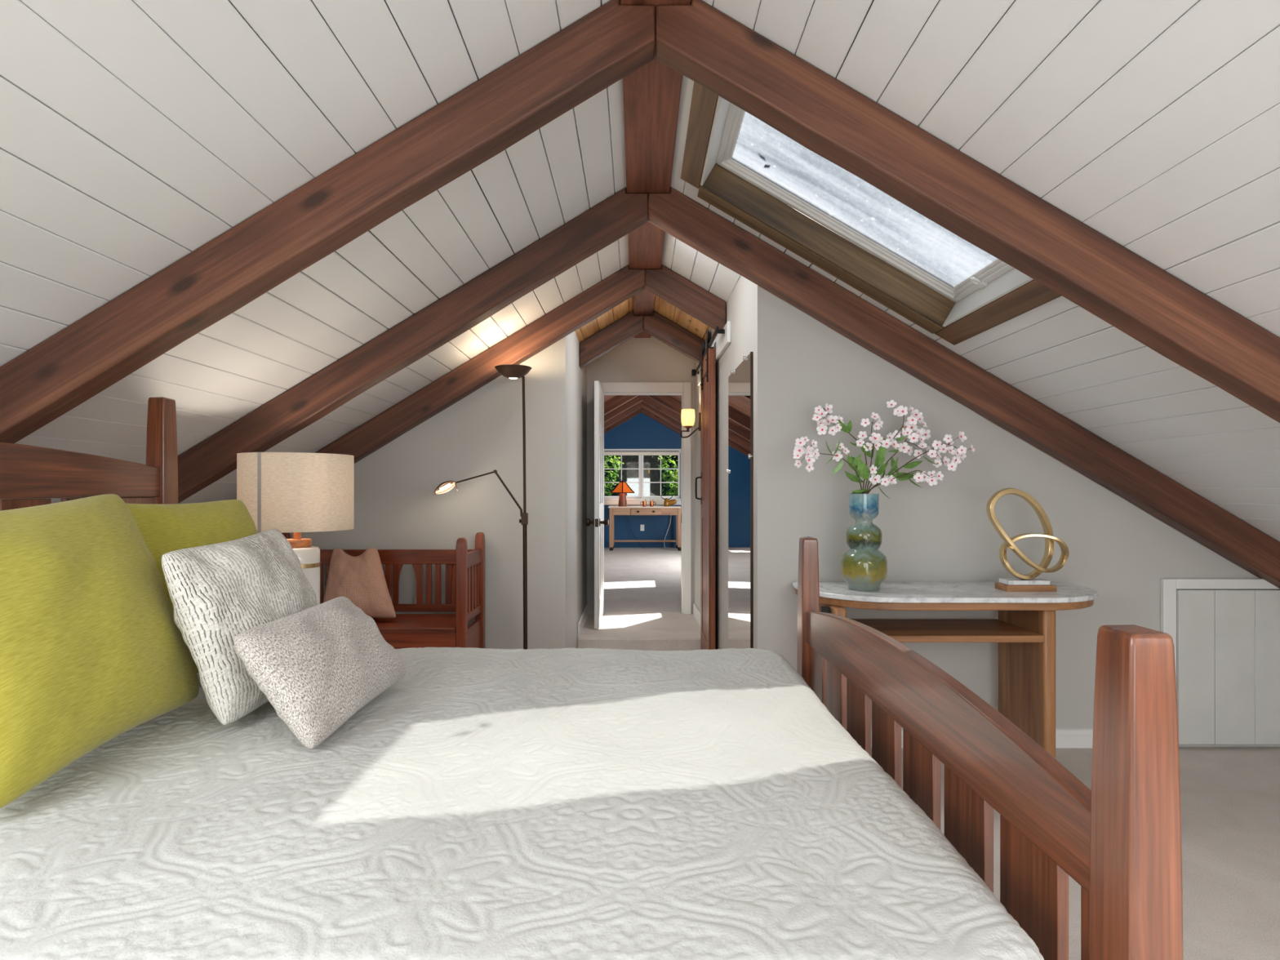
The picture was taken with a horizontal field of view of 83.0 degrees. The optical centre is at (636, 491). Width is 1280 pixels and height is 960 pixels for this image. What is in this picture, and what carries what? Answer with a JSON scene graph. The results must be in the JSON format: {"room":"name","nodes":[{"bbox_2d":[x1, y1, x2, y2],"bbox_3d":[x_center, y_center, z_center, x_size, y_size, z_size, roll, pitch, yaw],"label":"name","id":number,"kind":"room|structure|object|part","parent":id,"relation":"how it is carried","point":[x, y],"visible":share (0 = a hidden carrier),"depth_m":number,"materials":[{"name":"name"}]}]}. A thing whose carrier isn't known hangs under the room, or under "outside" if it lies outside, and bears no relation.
{"room":"bedroom","nodes":[
{"label":"bedroom","id":0,"kind":"room"},
{"bbox_2d":[0,0,629,503],"bbox_3d":[-1.831,-0.293,0.325,3.791,2.329,7.850,0,0,0],"label":"ceiling","id":1,"kind":"structure","parent":0,"point":[135,135],"depth_m":1.77,"materials":[{"name":"white wood"}]},
{"bbox_2d":[0,0,655,443],"bbox_3d":[-1.825,-0.123,1.947,3.749,2.365,0.094,0,0,0],"label":"beam","id":2,"kind":"structure","parent":1,"relation":"attached to","point":[510,103],"depth_m":1.90,"materials":[{"name":"wood"}]},
{"bbox_2d":[120,187,648,503],"bbox_3d":[-1.825,-0.122,3.147,3.749,2.366,0.094,0,0,0],"label":"beam","id":3,"kind":"structure","parent":1,"relation":"attached to","point":[615,217],"depth_m":3.10,"materials":[{"name":"wood"}]},
{"bbox_2d":[315,264,644,463],"bbox_3d":[-1.826,-0.123,4.207,3.750,2.364,0.094,0,0,0],"label":"beam","id":4,"kind":"structure","parent":1,"relation":"attached to","point":[624,283],"depth_m":4.16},
{"bbox_2d":[281,335,567,648],"bbox_3d":[-2.069,0.015,4.310,3.302,2.229,0.120,0,0,0],"label":"wall","id":5,"kind":"structure","parent":0,"point":[397,506],"depth_m":4.25,"materials":[{"name":"grey paint"}]},
{"bbox_2d":[567,331,586,648],"bbox_3d":[-0.474,0.023,5.225,0.112,2.214,1.750,0,0,0],"label":"wall","id":6,"kind":"structure","parent":0,"point":[576,375],"depth_m":4.99,"materials":[{"name":"grey paint"}]},
{"bbox_2d":[577,602,588,637],"bbox_3d":[-0.409,0.985,5.590,0.015,0.100,0.960,0,0,0],"label":"baseboard","id":7,"kind":"structure","parent":6,"relation":"attached to","point":[580,624],"depth_m":5.43,"materials":[{"name":"white paint"}]},
{"bbox_2d":[585,380,608,628],"bbox_3d":[-0.297,0.100,5.726,0.176,1.846,0.687,0,0,0],"label":"door","id":8,"kind":"structure","parent":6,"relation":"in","point":[597,522],"depth_m":5.38,"materials":[{"name":"white paint"}]},
{"bbox_3d":[-0.350,0.235,5.450,0.070,0.060,0.060,0,0,0],"label":"knob","id":9,"kind":"part","parent":8,"relation":"part of","materials":[{"name":"brown metal"}]},
{"bbox_3d":[-0.297,0.235,5.384,0.024,0.060,0.002,0,0,0],"label":"latch plate","id":10,"kind":"part","parent":8,"relation":"part of","materials":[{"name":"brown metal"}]},
{"bbox_3d":[-0.244,0.235,5.450,0.070,0.060,0.060,0,0,0],"label":"knob","id":11,"kind":"part","parent":8,"relation":"part of","materials":[{"name":"brown metal"}]},
{"bbox_2d":[577,547,700,650],"bbox_3d":[0.100,1.133,9.296,5.000,0.195,8.409,0,0,0],"label":"floor","id":12,"kind":"structure","parent":0,"point":[637,580],"depth_m":6.47,"materials":[{"name":"carpet"}]},
{"bbox_2d":[608,506,681,551],"bbox_3d":[0.156,0.650,12.818,1.296,0.770,0.584,0,0,0],"label":"writing desk","id":13,"kind":"object","parent":12,"relation":"on","point":[613,510],"visible":0.98,"depth_m":12.57,"materials":[{"name":"brown wood"}]},
{"bbox_3d":[-0.438,0.633,12.594,0.068,0.684,0.068,0,0,0],"label":"leg","id":14,"kind":"part","parent":13,"relation":"part of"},
{"bbox_3d":[-0.438,0.633,13.066,0.068,0.684,0.068,0,0,0],"label":"leg","id":15,"kind":"part","parent":13,"relation":"part of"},
{"bbox_2d":[610,480,634,506],"bbox_3d":[-0.246,0.035,12.800,0.421,0.460,0.482,0,0,0],"label":"desk lamp","id":16,"kind":"object","parent":13,"relation":"on","point":[622,487],"visible":0.96,"depth_m":12.72,"materials":[{"name":"orange"}]},
{"bbox_3d":[-0.246,-0.070,12.801,0.413,0.195,0.472,0,0,0],"label":"lamp shade","id":17,"kind":"part","parent":16,"relation":"part of","materials":[{"name":"orange"}]},
{"bbox_3d":[-0.246,-0.082,12.800,0.421,0.226,0.482,0,0,0],"label":"shade frame","id":18,"kind":"part","parent":16,"relation":"part of","materials":[{"name":"black metal"}]},
{"bbox_2d":[640,498,646,506],"bbox_3d":[0.118,0.195,12.750,0.111,0.141,0.072,0,0,0],"label":"mug","id":19,"kind":"object","parent":13,"relation":"on","point":[644,503],"visible":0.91,"depth_m":12.73,"materials":[{"name":"orange metal"}]},
{"bbox_3d":[0.165,0.353,12.562,0.530,0.104,0.011,0,0,0],"label":"drawer","id":20,"kind":"part","parent":13,"relation":"part of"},
{"bbox_2d":[649,498,655,506],"bbox_3d":[0.285,0.195,12.750,0.111,0.141,0.072,0,0,0],"label":"mug","id":21,"kind":"object","parent":13,"relation":"on","point":[651,503],"visible":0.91,"depth_m":12.72,"materials":[{"name":"orange metal"}]},
{"bbox_2d":[660,494,676,506],"bbox_3d":[0.565,0.159,12.800,0.290,0.211,0.110,0,0,0],"label":"figurine","id":22,"kind":"object","parent":13,"relation":"on","point":[666,503],"visible":0.98,"depth_m":12.76,"materials":[{"name":"gold ceramic"}]},
{"bbox_3d":[0.750,0.633,13.066,0.068,0.684,0.068,0,0,0],"label":"leg","id":23,"kind":"part","parent":13,"relation":"part of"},
{"bbox_3d":[0.750,0.633,12.594,0.068,0.684,0.068,0,0,0],"label":"leg","id":24,"kind":"part","parent":13,"relation":"part of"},
{"bbox_2d":[586,335,694,613],"bbox_3d":[0.065,-0.172,6.150,1.190,2.415,0.100,0,0,0],"label":"wall","id":25,"kind":"structure","parent":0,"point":[651,359],"depth_m":6.10,"materials":[{"name":"grey paint"}]},
{"bbox_2d":[604,413,681,547],"bbox_3d":[0.100,-0.292,13.370,5.000,2.655,0.140,0,0,0],"label":"wall","id":26,"kind":"structure","parent":0,"point":[641,431],"depth_m":13.30,"materials":[{"name":"blue paint"}]},
{"bbox_2d":[640,524,644,530],"bbox_3d":[0.106,0.670,13.295,0.072,0.116,0.008,0,0,0],"label":"wall outlet","id":27,"kind":"object","parent":26,"relation":"attached to","point":[642,526],"visible":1,"depth_m":13.29,"materials":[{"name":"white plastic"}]},
{"bbox_2d":[604,448,681,504],"bbox_3d":[0.085,-0.265,13.303,1.650,1.030,0.125,0,0,0],"label":"window","id":28,"kind":"structure","parent":26,"relation":"in","point":[607,500],"depth_m":13.28,"materials":[{"name":"white paint"}]},
{"bbox_3d":[-0.278,-0.287,13.348,0.721,0.831,0.035,0,0,0],"label":"sash","id":29,"kind":"part","parent":28,"relation":"part of","materials":[{"name":"white paint"}]},
{"bbox_2d":[604,451,679,455],"bbox_3d":[0.085,-0.699,13.265,1.390,0.078,0.056,0,0,0],"label":"roller blind","id":30,"kind":"object","parent":28,"relation":"attached to","point":[606,453],"visible":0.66,"depth_m":13.24,"materials":[{"name":"beige"}]},
{"bbox_3d":[0.085,0.190,13.280,1.650,0.120,0.080,0,0,0],"label":"sill","id":31,"kind":"part","parent":28,"relation":"part of","materials":[{"name":"white paint"}]},
{"bbox_3d":[0.448,-0.287,13.348,0.721,0.831,0.035,0,0,0],"label":"sash","id":32,"kind":"part","parent":28,"relation":"part of","materials":[{"name":"white paint"}]},
{"bbox_2d":[604,395,681,402],"bbox_3d":[0.090,-1.122,9.780,3.902,1.184,7.320,0,0,0],"label":"ceiling","id":33,"kind":"structure","parent":0,"point":[678,397],"depth_m":10.40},
{"bbox_2d":[604,395,639,415],"bbox_3d":[-0.734,-1.083,10.645,1.649,1.068,0.090,0,0,0],"label":"beam","id":34,"kind":"structure","parent":33,"relation":"attached to","point":[617,401],"depth_m":10.60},
{"bbox_2d":[604,401,641,428],"bbox_3d":[-0.734,-1.083,12.445,1.649,1.068,0.090,0,0,0],"label":"beam","id":35,"kind":"structure","parent":33,"relation":"attached to","point":[638,406],"depth_m":12.40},
{"bbox_2d":[604,408,641,433],"bbox_3d":[-0.734,-1.083,13.245,1.649,1.068,0.090,0,0,0],"label":"beam","id":36,"kind":"structure","parent":33,"relation":"attached to","point":[639,411],"depth_m":13.20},
{"bbox_2d":[604,395,642,422],"bbox_3d":[-0.734,-1.083,11.545,1.649,1.068,0.090,0,0,0],"label":"beam","id":37,"kind":"structure","parent":33,"relation":"attached to","point":[637,399],"depth_m":11.50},
{"bbox_2d":[641,407,680,435],"bbox_3d":[0.914,-1.083,13.245,1.649,1.068,0.090,0,0,0],"label":"beam","id":38,"kind":"structure","parent":33,"relation":"attached to","point":[644,411],"depth_m":13.20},
{"bbox_2d":[641,400,681,430],"bbox_3d":[0.914,-1.083,12.445,1.649,1.068,0.090,0,0,0],"label":"beam","id":39,"kind":"structure","parent":33,"relation":"attached to","point":[644,406],"depth_m":12.40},
{"bbox_2d":[642,395,681,423],"bbox_3d":[0.914,-1.083,11.545,1.649,1.068,0.090,0,0,0],"label":"beam","id":40,"kind":"structure","parent":33,"relation":"attached to","point":[646,399],"depth_m":11.50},
{"bbox_2d":[646,395,681,414],"bbox_3d":[0.914,-1.083,10.645,1.649,1.068,0.090,0,0,0],"label":"beam","id":41,"kind":"structure","parent":33,"relation":"attached to","point":[667,401],"depth_m":10.60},
{"bbox_2d":[574,294,711,342],"bbox_3d":[0.077,-1.239,5.226,1.280,0.437,1.949,0,0,0],"label":"ceiling","id":42,"kind":"structure","parent":0,"point":[661,306],"depth_m":5.07,"materials":[{"name":"brown wood"}]},
{"bbox_2d":[579,310,643,368],"bbox_3d":[-0.183,-1.116,5.317,0.465,0.406,0.094,0,0,0],"label":"beam","id":43,"kind":"structure","parent":42,"relation":"attached to","point":[628,326],"depth_m":5.27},
{"bbox_2d":[633,288,654,337],"bbox_3d":[0.050,-1.339,5.176,0.140,0.093,1.848,0,0,0],"label":"ridge beam","id":44,"kind":"structure","parent":42,"relation":"attached to","point":[643,301],"depth_m":5.04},
{"bbox_2d":[643,310,705,363],"bbox_3d":[0.276,-1.125,5.317,0.450,0.390,0.094,0,0,0],"label":"beam","id":45,"kind":"structure","parent":44,"relation":"attached to","point":[657,326],"depth_m":5.27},
{"bbox_2d":[694,275,757,649],"bbox_3d":[0.575,0.006,4.651,0.170,2.248,2.899,0,0,0],"label":"wall","id":46,"kind":"structure","parent":0,"point":[741,306],"depth_m":4.20,"materials":[{"name":"grey paint"}]},
{"bbox_2d":[599,382,691,614],"bbox_3d":[0.051,0.059,6.140,0.818,1.952,0.120,0,0,0],"label":"door frame","id":47,"kind":"structure","parent":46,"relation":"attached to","point":[683,388],"depth_m":6.08,"materials":[{"name":"white paint"}]},
{"bbox_2d":[680,408,700,438],"bbox_3d":[0.420,-0.524,5.620,0.152,0.220,0.108,0,0,0],"label":"wall sconce","id":48,"kind":"object","parent":46,"relation":"attached to","point":[687,415],"visible":0.99,"depth_m":5.59,"materials":[{"name":"glass"}]},
{"bbox_3d":[0.400,-0.569,5.620,0.108,0.130,0.108,0,0,0],"label":"lamp shade","id":49,"kind":"part","parent":48,"relation":"part of","materials":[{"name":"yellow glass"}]},
{"bbox_3d":[0.416,-0.457,5.620,0.143,0.086,0.024,0,0,0],"label":"arm","id":50,"kind":"part","parent":48,"relation":"part of","materials":[{"name":"brown metal"}]},
{"bbox_2d":[693,602,700,626],"bbox_3d":[0.489,0.985,5.590,0.015,0.100,0.960,0,0,-1],"label":"baseboard","id":51,"kind":"structure","parent":46,"relation":"attached to","point":[696,613],"depth_m":5.76,"materials":[{"name":"white paint"}]},
{"bbox_2d":[691,320,730,385],"bbox_3d":[0.472,-0.883,4.825,0.073,0.117,1.650,0,0,-1],"label":"barn door track","id":52,"kind":"object","parent":46,"relation":"attached to","point":[722,341],"visible":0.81,"depth_m":4.29,"materials":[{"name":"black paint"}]},
{"bbox_2d":[695,328,715,649],"bbox_3d":[0.451,0.043,4.787,0.091,2.133,0.575,0,0,0],"label":"barn door","id":53,"kind":"structure","parent":52,"relation":"hanging from","point":[707,477],"depth_m":4.60,"materials":[{"name":"brown wood"}]},
{"bbox_3d":[0.428,-0.021,5.000,0.045,0.222,0.028,0,0,0],"label":"pull handle","id":54,"kind":"part","parent":53,"relation":"part of","materials":[{"name":"black metal"}]},
{"bbox_3d":[0.456,-0.910,4.830,0.007,0.036,1.540,0,0,0],"label":"rail","id":55,"kind":"part","parent":52,"relation":"part of","materials":[{"name":"black metal"}]},
{"bbox_2d":[726,351,752,648],"bbox_3d":[0.516,0.116,3.665,0.021,1.528,0.730,0,0,-1],"label":"wall mirror","id":56,"kind":"object","parent":46,"relation":"attached to","point":[740,471],"visible":0.98,"depth_m":3.61,"materials":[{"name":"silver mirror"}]},
{"bbox_2d":[661,0,1279,542],"bbox_3d":[1.944,-0.317,0.325,3.819,2.282,7.850,0,0,0],"label":"ceiling","id":57,"kind":"structure","parent":0,"point":[1153,125],"depth_m":1.72,"materials":[{"name":"white wood"}]},
{"bbox_2d":[620,0,690,271],"bbox_3d":[0.050,-1.333,0.325,0.185,0.103,7.850,0,0,0],"label":"ridge beam","id":58,"kind":"structure","parent":57,"relation":"attached to","point":[651,92],"depth_m":2.61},
{"bbox_2d":[644,264,725,329],"bbox_3d":[0.283,-1.114,4.207,0.465,0.385,0.094,0,0,0],"label":"beam","id":59,"kind":"structure","parent":58,"relation":"attached to","point":[669,286],"depth_m":4.16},
{"bbox_2d":[680,81,1062,345],"bbox_3d":[0.751,-0.983,2.566,1.146,0.759,0.872,0,0,0],"label":"window","id":60,"kind":"structure","parent":57,"relation":"attached to","point":[824,214],"depth_m":2.76,"materials":[{"name":"white paint"}]},
{"bbox_3d":[0.810,-1.056,2.561,1.014,0.005,0.572,30,0,0],"label":"pane","id":61,"kind":"part","parent":60,"relation":"part of","materials":[{"name":"clear glass"}]},
{"bbox_3d":[0.807,-1.051,2.561,1.174,0.040,0.732,30,0,0],"label":"sash","id":62,"kind":"part","parent":60,"relation":"part of","materials":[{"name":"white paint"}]},
{"bbox_2d":[648,186,1279,588],"bbox_3d":[1.876,-0.186,3.147,3.650,2.242,0.094,0,0,0],"label":"beam","id":63,"kind":"structure","parent":57,"relation":"attached to","point":[674,213],"depth_m":3.10,"materials":[{"name":"wood"}]},
{"bbox_2d":[654,0,1279,422],"bbox_3d":[1.876,-0.185,1.947,3.649,2.242,0.094,0,0,0],"label":"beam","id":64,"kind":"structure","parent":57,"relation":"attached to","point":[816,110],"depth_m":1.90,"materials":[{"name":"wood"}]},
{"bbox_2d":[757,285,1279,746],"bbox_3d":[2.127,0.016,3.260,3.185,2.227,0.120,0,0,0],"label":"wall","id":65,"kind":"structure","parent":0,"point":[943,531],"depth_m":3.20,"materials":[{"name":"grey paint"}]},
{"bbox_2d":[871,728,1093,747],"bbox_3d":[1.410,1.090,3.191,1.700,0.080,0.016,0,0,0],"label":"baseboard","id":66,"kind":"structure","parent":65,"relation":"attached to","point":[1064,738],"depth_m":3.18,"materials":[{"name":"white paint"}]},
{"bbox_2d":[1160,578,1279,744],"bbox_3d":[2.857,0.752,3.182,1.085,0.735,0.035,0,0,0],"label":"door","id":67,"kind":"structure","parent":65,"relation":"in","point":[1224,633],"depth_m":3.17,"materials":[{"name":"white paint"}]},
{"bbox_3d":[2.857,0.752,3.187,1.085,0.735,0.024,0,0,0],"label":"casing","id":68,"kind":"part","parent":67,"relation":"part of","materials":[{"name":"white paint"}]},
{"bbox_2d":[871,746,1279,959],"bbox_3d":[0.000,1.180,0.745,8.400,0.100,8.690,0,0,0],"label":"floor","id":69,"kind":"structure","parent":0,"point":[1230,796],"depth_m":2.28,"materials":[{"name":"carpet"}]},
{"bbox_2d":[281,532,484,648],"bbox_3d":[-1.460,0.683,3.940,1.170,0.893,0.490,0,0,0],"label":"bench","id":70,"kind":"object","parent":69,"relation":"on","point":[464,567],"visible":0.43,"depth_m":4.08,"materials":[{"name":"brown wood"}]},
{"bbox_3d":[-2.020,0.683,4.160,0.050,0.893,0.050,0,0,0],"label":"post","id":71,"kind":"part","parent":70,"relation":"part of","materials":[{"name":"brown wood"}]},
{"bbox_2d":[322,547,395,617],"bbox_3d":[-1.491,0.498,3.953,0.415,0.364,0.232,0,0,0],"label":"throw pillow","id":72,"kind":"object","parent":70,"relation":"on","point":[361,579],"visible":0.84,"depth_m":3.89,"materials":[{"name":"fabric"}]},
{"bbox_3d":[-1.460,0.377,4.160,1.066,0.083,0.026,0,0,0],"label":"rail","id":73,"kind":"part","parent":70,"relation":"part of","materials":[{"name":"brown wood"}]},
{"bbox_3d":[-1.460,0.898,3.727,1.066,0.344,0.020,0,0,0],"label":"panel","id":74,"kind":"part","parent":70,"relation":"part of","materials":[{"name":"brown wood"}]},
{"bbox_3d":[-1.460,0.898,3.711,1.066,0.344,0.011,0,0,0],"label":"frame","id":75,"kind":"part","parent":70,"relation":"part of","materials":[{"name":"brown wood"}]},
{"bbox_3d":[-1.484,0.713,3.913,1.112,0.025,0.435,0,0,0],"label":"seat","id":76,"kind":"part","parent":70,"relation":"part of","materials":[{"name":"brown wood"}]},
{"bbox_3d":[-1.460,0.669,4.160,1.066,0.042,0.024,0,0,0],"label":"rail","id":77,"kind":"part","parent":70,"relation":"part of","materials":[{"name":"brown wood"}]},
{"bbox_3d":[-0.900,0.685,3.725,0.050,0.890,0.050,0,0,0],"label":"post","id":78,"kind":"part","parent":70,"relation":"part of","materials":[{"name":"brown wood"}]},
{"bbox_3d":[-0.900,0.900,3.942,0.020,0.340,0.381,0,0,0],"label":"panel","id":79,"kind":"part","parent":70,"relation":"part of","materials":[{"name":"brown wood"}]},
{"bbox_3d":[-0.900,0.367,3.942,0.026,0.075,0.381,0,0,0],"label":"arm rail","id":80,"kind":"part","parent":70,"relation":"part of","materials":[{"name":"brown wood"}]},
{"bbox_3d":[-0.900,0.669,3.942,0.024,0.042,0.381,0,0,0],"label":"arm rail","id":81,"kind":"part","parent":70,"relation":"part of","materials":[{"name":"brown wood"}]},
{"bbox_3d":[-0.900,0.683,4.160,0.050,0.893,0.050,0,0,0],"label":"post","id":82,"kind":"part","parent":70,"relation":"part of","materials":[{"name":"brown wood"}]},
{"bbox_2d":[434,364,531,649],"bbox_3d":[-0.793,0.223,4.000,0.621,1.815,0.270,0,0,0],"label":"floor lamp","id":83,"kind":"object","parent":69,"relation":"on","point":[513,371],"visible":0.83,"depth_m":3.99,"materials":[{"name":"brown metal"}]},
{"bbox_3d":[-1.045,-0.023,3.954,0.062,0.044,0.018,0,0,-10],"label":"bulb","id":84,"kind":"part","parent":83,"relation":"part of","materials":[{"name":"beige"}]},
{"bbox_3d":[-0.880,-0.082,3.985,0.223,0.076,0.024,0,0,-9],"label":"arm","id":85,"kind":"part","parent":83,"relation":"part of","materials":[{"name":"brown metal"}]},
{"bbox_3d":[-0.709,-0.003,4.000,0.153,0.217,0.012,0,0,0],"label":"arm","id":86,"kind":"part","parent":83,"relation":"part of","materials":[{"name":"brown metal"}]},
{"bbox_3d":[-0.682,-0.655,4.000,0.203,0.060,0.203,0,0,0],"label":"dish","id":87,"kind":"part","parent":83,"relation":"part of","materials":[{"name":"brown metal"}]},
{"bbox_2d":[0,396,1183,959],"bbox_3d":[-0.490,0.412,1.574,2.151,1.436,1.606,0,0,0],"label":"bed","id":88,"kind":"object","parent":69,"relation":"on","point":[1119,839],"visible":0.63,"depth_m":1.04,"materials":[{"name":"brown wood"}]},
{"bbox_3d":[-1.533,-0.051,1.574,0.030,0.138,1.460,0,0,0],"label":"headboard rail","id":89,"kind":"part","parent":88,"relation":"part of","materials":[{"name":"brown wood"}]},
{"bbox_3d":[-1.535,0.412,2.340,0.062,1.436,0.074,0,0,0],"label":"headboard post","id":90,"kind":"part","parent":88,"relation":"part of","materials":[{"name":"brown wood"}]},
{"bbox_3d":[0.556,0.638,2.340,0.058,0.984,0.074,0,0,0],"label":"footboard post","id":91,"kind":"part","parent":88,"relation":"part of","materials":[{"name":"brown wood"}]},
{"bbox_3d":[0.556,0.404,1.574,0.030,0.156,1.460,0,0,0],"label":"footboard rail","id":92,"kind":"part","parent":88,"relation":"part of","materials":[{"name":"brown wood"}]},
{"bbox_3d":[0.556,0.639,0.808,0.058,0.981,0.074,0,0,0],"label":"footboard post","id":93,"kind":"part","parent":88,"relation":"part of","materials":[{"name":"brown wood"}]},
{"bbox_2d":[792,582,1097,758],"bbox_3d":[1.276,0.764,2.942,1.192,0.732,0.485,0,0,0],"label":"console table","id":94,"kind":"object","parent":69,"relation":"on","point":[1024,631],"visible":0.7,"depth_m":2.82,"materials":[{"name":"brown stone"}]},
{"bbox_3d":[0.780,0.789,2.940,0.050,0.681,0.360,0,0,0],"label":"leg","id":95,"kind":"part","parent":94,"relation":"part of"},
{"bbox_2d":[840,493,887,591],"bbox_3d":[0.924,0.204,2.940,0.181,0.388,0.181,0,0,0],"label":"vase","id":96,"kind":"object","parent":94,"relation":"on","point":[864,566],"visible":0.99,"depth_m":2.88,"materials":[{"name":"multicoloured glass"}]},
{"bbox_2d":[793,436,862,493],"bbox_3d":[0.774,-0.056,2.892,0.316,0.327,0.068,0,0,-15],"label":"branch","id":97,"kind":"object","parent":96,"relation":"in","point":[798,451],"visible":0.98,"depth_m":2.88,"materials":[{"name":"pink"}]},
{"bbox_2d":[812,403,866,493],"bbox_3d":[0.822,-0.126,2.941,0.215,0.469,0.097,0,0,20],"label":"branch","id":98,"kind":"object","parent":96,"relation":"in","point":[821,428],"visible":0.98,"depth_m":2.95,"materials":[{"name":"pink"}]},
{"bbox_2d":[852,412,883,493],"bbox_3d":[0.934,-0.104,2.922,0.115,0.425,0.092,0,0,27],"label":"branch","id":99,"kind":"object","parent":96,"relation":"in","point":[862,468],"visible":0.97,"depth_m":2.91,"materials":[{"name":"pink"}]},
{"bbox_3d":[0.945,-0.092,2.930,0.057,0.401,0.058,0,0,36],"label":"stem","id":100,"kind":"part","parent":99,"relation":"part of","materials":[{"name":"brown"}]},
{"bbox_2d":[865,400,925,493],"bbox_3d":[1.044,-0.134,2.928,0.239,0.483,0.092,0,0,0],"label":"branch","id":101,"kind":"object","parent":96,"relation":"in","point":[900,411],"visible":0.89,"depth_m":2.92,"materials":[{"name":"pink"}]},
{"bbox_3d":[1.031,-0.120,2.940,0.213,0.457,0.058,0,0,0],"label":"stem","id":102,"kind":"part","parent":101,"relation":"part of","materials":[{"name":"brown"}]},
{"bbox_2d":[850,460,943,498],"bbox_3d":[1.041,-0.010,2.911,0.363,0.236,0.071,0,0,9],"label":"branch","id":103,"kind":"object","parent":96,"relation":"in","point":[885,481],"visible":0.97,"depth_m":2.90,"materials":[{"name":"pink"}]},
{"bbox_3d":[1.061,0.000,2.913,0.274,0.216,0.035,0,0,10],"label":"stem","id":104,"kind":"part","parent":103,"relation":"part of","materials":[{"name":"brown"}]},
{"bbox_2d":[866,408,933,493],"bbox_3d":[1.071,-0.115,2.973,0.291,0.447,0.088,0,0,0],"label":"branch","id":105,"kind":"object","parent":96,"relation":"in","point":[917,415],"visible":0.86,"depth_m":2.97,"materials":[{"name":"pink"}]},
{"bbox_2d":[867,431,974,493],"bbox_3d":[1.145,-0.066,2.928,0.435,0.348,0.068,0,0,7],"label":"branch","id":106,"kind":"object","parent":96,"relation":"in","point":[960,452],"visible":0.96,"depth_m":2.91,"materials":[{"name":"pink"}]},
{"bbox_2d":[851,618,1044,642],"bbox_3d":[1.180,0.564,2.938,0.748,0.027,0.365,0,0,0],"label":"shelf","id":107,"kind":"object","parent":94,"relation":"attached to","point":[903,630],"depth_m":2.86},
{"bbox_3d":[1.580,0.789,2.940,0.050,0.681,0.360,0,0,0],"label":"leg","id":108,"kind":"part","parent":94,"relation":"part of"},
{"bbox_2d":[986,488,1069,591],"bbox_3d":[1.575,0.192,2.920,0.317,0.412,0.100,0,0,0],"label":"sculpture","id":109,"kind":"object","parent":94,"relation":"on","point":[1028,582],"visible":1,"depth_m":2.90,"materials":[{"name":"gold metal"}]},
{"bbox_3d":[-1.402,0.820,2.730,0.515,0.620,0.460,0,0,0],"label":"nightstand","id":110,"kind":"object","parent":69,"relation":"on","visible":0},
{"bbox_2d":[236,452,354,604],"bbox_3d":[-1.290,0.186,2.750,0.402,0.648,0.402,0,0,0],"label":"table lamp","id":111,"kind":"object","parent":110,"relation":"on","point":[296,493],"visible":0.71,"depth_m":2.58,"materials":[{"name":"fabric"}]},
{"bbox_3d":[-1.290,0.004,2.750,0.402,0.284,0.402,0,0,0],"label":"lamp shade","id":112,"kind":"part","parent":111,"relation":"part of","materials":[{"name":"fabric"}]},
{"label":"outside","id":113,"kind":"structure","parent":0,"visible":0},
{"bbox_3d":[0.000,4.180,22.800,24.000,0.100,18.400,0,0,0],"label":"ground","id":114,"kind":"structure","parent":113,"visible":0},
{"bbox_2d":[604,455,624,496],"bbox_3d":[-1.137,1.331,16.200,1.902,5.605,1.320,0,0,0],"label":"tree","id":115,"kind":"object","parent":114,"relation":"on","point":[614,461],"visible":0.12,"depth_m":16.09,"materials":[{"name":"green plant"}]},
{"bbox_2d":[604,455,678,497],"bbox_3d":[0.225,0.652,21.087,7.701,6.963,2.947,0,0,-2],"label":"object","id":116,"kind":"object","parent":114,"relation":"on","point":[630,461],"visible":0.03,"depth_m":20.55,"materials":[{"name":"white"}]},
{"bbox_2d":[657,455,678,496],"bbox_3d":[1.407,1.322,16.038,1.908,5.623,1.345,0,0,0],"label":"tree","id":117,"kind":"object","parent":114,"relation":"on","point":[675,475],"visible":0.12,"depth_m":15.94,"materials":[{"name":"green plant"}]},
{"bbox_3d":[-0.512,0.682,1.570,1.915,0.294,1.480,0,0,0],"label":"mattress","id":118,"kind":"object","parent":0,"visible":0},
{"bbox_2d":[0,647,1044,959],"bbox_3d":[-0.489,0.765,1.540,1.941,0.546,1.633,0,0,0],"label":"quilt","id":119,"kind":"object","parent":118,"relation":"on","point":[486,803],"visible":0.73,"depth_m":1.06,"materials":[{"name":"fabric"}]},
{"bbox_2d":[0,493,199,808],"bbox_3d":[-1.121,0.246,1.409,0.344,0.480,0.677,0,0,0],"label":"euro pillow","id":120,"kind":"object","parent":119,"relation":"on","point":[93,651],"visible":1,"depth_m":1.33,"materials":[{"name":"fabric"}]},
{"bbox_2d":[125,499,257,673],"bbox_3d":[-1.190,0.250,1.971,0.251,0.450,0.573,0,0,12],"label":"euro pillow","id":121,"kind":"object","parent":119,"relation":"on","point":[165,528],"visible":0.23,"depth_m":1.92,"materials":[{"name":"fabric"}]},
{"bbox_2d":[161,528,317,724],"bbox_3d":[-0.909,0.295,1.752,0.250,0.382,0.533,0,0,0],"label":"throw pillow","id":122,"kind":"object","parent":119,"relation":"on","point":[219,592],"visible":0.68,"depth_m":1.57,"materials":[{"name":"fabric"}]},
{"bbox_2d":[234,596,405,748],"bbox_3d":[-0.694,0.382,1.637,0.226,0.227,0.553,0,0,0],"label":"lumbar pillow","id":123,"kind":"object","parent":119,"relation":"on","point":[318,665],"visible":1,"depth_m":1.49,"materials":[{"name":"grey fabric"}]}
]}

